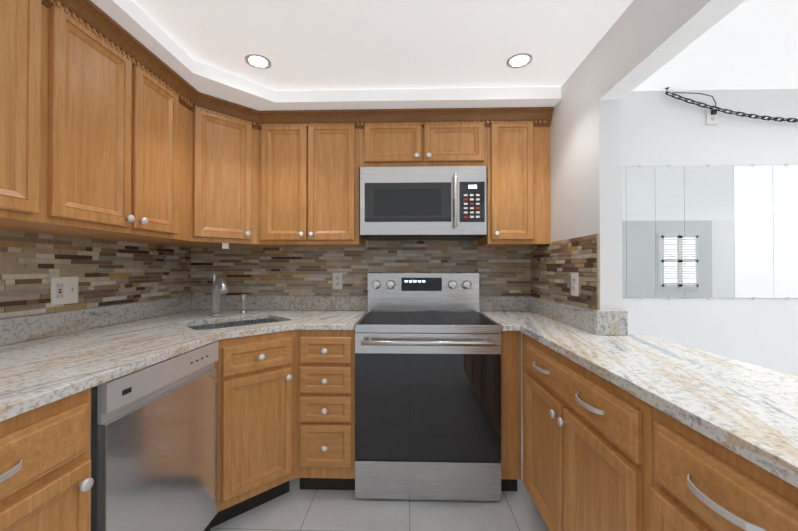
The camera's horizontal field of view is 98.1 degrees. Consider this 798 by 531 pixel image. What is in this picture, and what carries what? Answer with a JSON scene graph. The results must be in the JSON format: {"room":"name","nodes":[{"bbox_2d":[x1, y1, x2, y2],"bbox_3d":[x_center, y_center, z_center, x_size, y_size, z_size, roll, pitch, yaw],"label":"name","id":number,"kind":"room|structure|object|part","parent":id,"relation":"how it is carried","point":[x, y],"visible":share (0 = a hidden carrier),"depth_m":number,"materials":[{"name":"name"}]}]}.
{"room":"kitchen","nodes":[
{"label":"kitchen","id":0,"kind":"room"},
{"bbox_2d":[0,230,190,318],"bbox_3d":[-1.639,-0.015,-0.851,0.100,2.440,6.600,0,0,2],"label":"wall","id":1,"kind":"structure","parent":0,"point":[8,230],"depth_m":1.75,"materials":[{"name":"tile"}]},
{"bbox_2d":[0,0,59,227],"bbox_3d":[-1.342,-0.514,0.764,0.399,0.744,0.718,0,0,2],"label":"upper cabinet","id":2,"kind":"object","parent":1,"relation":"attached to","point":[29,29],"depth_m":1.06,"materials":[{"name":"brown wood"}]},
{"bbox_2d":[0,0,195,243],"bbox_3d":[-1.320,-0.507,1.506,0.399,0.744,0.766,0,0,2],"label":"upper cabinet","id":3,"kind":"object","parent":1,"relation":"attached to","point":[111,128],"depth_m":1.40,"materials":[{"name":"brown wood"}]},
{"bbox_2d":[91,0,560,110],"bbox_3d":[-0.326,-0.974,1.074,2.413,0.067,2.748,0,0,2],"label":"crown molding","id":4,"kind":"structure","parent":0,"point":[132,18],"depth_m":1.95,"materials":[{"name":"paint"}]},
{"bbox_2d":[193,239,522,443],"bbox_3d":[3.108,0.013,2.393,9.605,2.440,0.100,0,0,2],"label":"wall","id":5,"kind":"structure","parent":0,"point":[366,241],"depth_m":2.40,"materials":[{"name":"paint"}]},
{"bbox_2d":[157,104,259,247],"bbox_3d":[-1.181,-0.502,2.177,0.638,0.744,0.584,0,0,2],"label":"upper cabinet","id":6,"kind":"object","parent":5,"relation":"attached to","point":[247,122],"depth_m":2.07,"materials":[{"name":"brown wood"}]},
{"bbox_3d":[-0.132,-0.891,1.246,2.035,0.092,1.745,0,0,2],"label":"crown moulding","id":7,"kind":"part","parent":6,"relation":"part of","materials":[{"name":"brown wood"}]},
{"bbox_2d":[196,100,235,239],"bbox_3d":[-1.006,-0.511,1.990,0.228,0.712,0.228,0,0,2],"label":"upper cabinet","id":8,"kind":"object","parent":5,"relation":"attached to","point":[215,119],"depth_m":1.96,"materials":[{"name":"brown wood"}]},
{"bbox_2d":[260,116,364,247],"bbox_3d":[-0.550,-0.501,2.279,0.618,0.744,0.345,0,0,2],"label":"upper cabinet","id":9,"kind":"object","parent":5,"relation":"attached to","point":[310,169],"depth_m":2.12,"materials":[{"name":"brown wood"}]},
{"bbox_2d":[360,116,423,166],"bbox_3d":[-0.046,-0.737,2.266,0.387,0.272,0.345,0,0,2],"label":"upper cabinet","id":10,"kind":"object","parent":5,"relation":"attached to","point":[385,141],"depth_m":2.10,"materials":[{"name":"brown wood"}]},
{"bbox_2d":[424,116,491,167],"bbox_3d":[0.343,-0.737,2.255,0.391,0.272,0.345,0,0,2],"label":"upper cabinet","id":11,"kind":"object","parent":5,"relation":"attached to","point":[448,140],"depth_m":2.09,"materials":[{"name":"brown wood"}]},
{"bbox_2d":[360,166,486,239],"bbox_3d":[0.148,-0.385,2.231,0.759,0.418,0.397,0,0,2],"label":"over-the-range microwave","id":12,"kind":"object","parent":11,"relation":"attached to","point":[427,203],"visible":1,"depth_m":2.08,"materials":[{"name":"grey metal"}]},
{"bbox_2d":[477,116,551,246],"bbox_3d":[0.727,-0.501,2.242,0.374,0.744,0.345,0,0,2],"label":"upper cabinet","id":13,"kind":"object","parent":5,"relation":"attached to","point":[518,179],"depth_m":2.08,"materials":[{"name":"brown wood"}]},
{"bbox_2d":[210,444,548,530],"bbox_3d":[3.011,1.228,-0.991,9.605,0.050,6.850,0,0,2],"label":"floor","id":14,"kind":"structure","parent":0,"point":[295,508],"depth_m":1.71,"materials":[{"name":"tile"}]},
{"bbox_2d":[0,388,93,530],"bbox_3d":[-1.190,0.774,0.697,0.704,0.888,0.535,0,0,2],"label":"base cabinet","id":15,"kind":"object","parent":14,"relation":"on","point":[46,482],"depth_m":0.83,"materials":[{"name":"brown wood"}]},
{"bbox_2d":[0,295,263,421],"bbox_3d":[-1.161,0.270,1.445,0.720,0.131,2.032,0,0,2],"label":"countertop","id":16,"kind":"structure","parent":15,"relation":"on","point":[46,358],"depth_m":1.37,"materials":[{"name":"beige stone"}]},
{"bbox_2d":[209,271,246,315],"bbox_3d":[-1.083,0.171,2.140,0.181,0.277,0.283,0,0,2],"label":"tap","id":17,"kind":"object","parent":16,"relation":"on","point":[219,287],"visible":1,"depth_m":2.11,"materials":[{"name":"silver metal"}]},
{"bbox_2d":[188,319,279,329],"bbox_3d":[-0.900,0.456,1.933,0.542,0.230,0.402,0,-1,-43],"label":"undermount sink","id":18,"kind":"object","parent":16,"relation":"in","point":[224,325],"visible":0.06,"depth_m":2.09,"materials":[{"name":"silver metal"}]},
{"bbox_2d":[91,341,217,530],"bbox_3d":[-1.145,0.781,1.269,0.646,0.885,0.600,0,0,2],"label":"dishwasher","id":19,"kind":"object","parent":14,"relation":"on","point":[154,438],"visible":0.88,"depth_m":1.19,"materials":[{"name":"grey metal"}]},
{"bbox_2d":[211,330,295,527],"bbox_3d":[-0.698,0.783,1.708,0.293,0.888,0.294,0,0,2],"label":"base cabinet","id":20,"kind":"object","parent":14,"relation":"on","point":[256,453],"depth_m":1.68,"materials":[{"name":"brown wood"}]},
{"bbox_2d":[284,315,295,330],"bbox_3d":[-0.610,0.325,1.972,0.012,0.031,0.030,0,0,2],"label":"countertop","id":21,"kind":"structure","parent":20,"relation":"on","point":[289,320],"depth_m":1.87,"materials":[{"name":"beige stone"}]},
{"bbox_2d":[296,329,355,489],"bbox_3d":[-0.382,0.787,2.121,0.315,0.888,0.625,0,0,2],"label":"base cabinet","id":22,"kind":"object","parent":14,"relation":"on","point":[325,359],"depth_m":1.82,"materials":[{"name":"brown wood"}]},
{"bbox_2d":[256,296,367,329],"bbox_3d":[-0.530,0.277,2.214,0.615,0.131,0.457,0,0,2],"label":"countertop","id":23,"kind":"structure","parent":22,"relation":"on","point":[312,312],"depth_m":2.41,"materials":[{"name":"beige stone"}]},
{"bbox_2d":[355,273,500,500],"bbox_3d":[0.156,0.640,2.071,0.757,1.180,0.680,0,0,2],"label":"range","id":24,"kind":"object","parent":14,"relation":"on","point":[427,386],"visible":1,"depth_m":1.80,"materials":[{"name":"grey metal"}]},
{"bbox_2d":[516,331,631,530],"bbox_3d":[0.747,0.780,1.318,0.280,0.888,0.957,0,0,2],"label":"base cabinet","id":25,"kind":"object","parent":14,"relation":"on","point":[600,453],"depth_m":1.23,"materials":[{"name":"brown wood"}]},
{"bbox_2d":[632,395,797,530],"bbox_3d":[0.720,0.771,0.386,0.280,0.888,0.908,0,0,2],"label":"base cabinet","id":26,"kind":"object","parent":14,"relation":"on","point":[683,479],"depth_m":0.70,"materials":[{"name":"brown wood"}]},
{"bbox_2d":[479,296,797,487],"bbox_3d":[0.797,0.264,1.171,0.569,0.139,2.467,0,0,2],"label":"countertop","id":27,"kind":"structure","parent":26,"relation":"on","point":[748,411],"depth_m":0.94,"materials":[{"name":"beige stone"}]},
{"bbox_2d":[132,0,797,90],"bbox_3d":[3.011,-1.181,-0.970,9.605,0.310,6.850,0,0,2],"label":"ceiling","id":28,"kind":"structure","parent":0,"point":[370,44],"depth_m":1.61,"materials":[{"name":"paint"}]},
{"bbox_2d":[245,54,271,68],"bbox_3d":[-0.691,-1.000,1.701,0.123,0.004,0.123,0,0,-4],"label":"recessed light","id":29,"kind":"object","parent":28,"relation":"in","point":[258,61],"depth_m":1.70,"materials":[{"name":"white plastic"}]},
{"bbox_2d":[506,53,532,67],"bbox_3d":[0.589,-1.001,1.694,0.123,0.004,0.123,0,0,-4],"label":"recessed light","id":30,"kind":"object","parent":28,"relation":"in","point":[518,60],"depth_m":1.69,"materials":[{"name":"white plastic"}]},
{"bbox_2d":[665,87,797,122],"bbox_3d":[2.790,-1.083,2.325,1.958,0.248,0.033,0,0,2],"label":"chain","id":31,"kind":"object","parent":28,"relation":"hanging from","point":[782,119],"visible":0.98,"depth_m":2.34,"materials":[{"name":"black metal"}]},
{"bbox_2d":[532,0,797,376],"bbox_3d":[0.916,-0.004,0.506,0.098,2.440,3.740,0,0,2],"label":"wall","id":32,"kind":"structure","parent":0,"point":[606,124],"depth_m":2.35,"materials":[{"name":"paint"}]},
{"bbox_2d":[0,230,599,317],"bbox_3d":[-0.315,0.049,1.426,2.415,0.550,2.029,0,0,2],"label":"tile backsplash","id":33,"kind":"structure","parent":32,"relation":"attached to","point":[109,272],"depth_m":2.29,"materials":[{"name":"tile"}]},
{"bbox_2d":[51,276,77,305],"bbox_3d":[-1.505,0.113,1.567,0.016,0.125,0.122,0,0,2],"label":"electrical outlet plate","id":34,"kind":"object","parent":33,"relation":"attached to","point":[64,290],"depth_m":1.56,"materials":[{"name":"white plastic"}]},
{"bbox_2d":[332,272,342,288],"bbox_3d":[-0.432,0.108,2.433,0.072,0.118,0.008,0,0,2],"label":"electrical outlet plate","id":35,"kind":"object","parent":33,"relation":"attached to","point":[337,277],"depth_m":2.43,"materials":[{"name":"white plastic"}]},
{"bbox_2d":[571,273,578,295],"bbox_3d":[0.892,0.096,1.761,0.008,0.118,0.072,0,0,2],"label":"electrical outlet plate","id":36,"kind":"object","parent":33,"relation":"attached to","point":[574,276],"depth_m":1.75,"materials":[{"name":"white plastic"}]},
{"bbox_2d":[622,164,797,299],"bbox_3d":[2.244,-0.231,2.365,1.748,0.923,0.008,0,0,2],"label":"mirror","id":37,"kind":"object","parent":32,"relation":"attached to","point":[708,231],"visible":0.9,"depth_m":2.37,"materials":[{"name":"white"}]},
{"bbox_2d":[707,107,717,124],"bbox_3d":[2.144,-1.024,2.361,0.072,0.118,0.023,0,0,2],"label":"electrical outlet","id":38,"kind":"object","parent":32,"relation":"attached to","point":[712,117],"visible":0.98,"depth_m":2.37,"materials":[{"name":"white plastic"}]}
]}

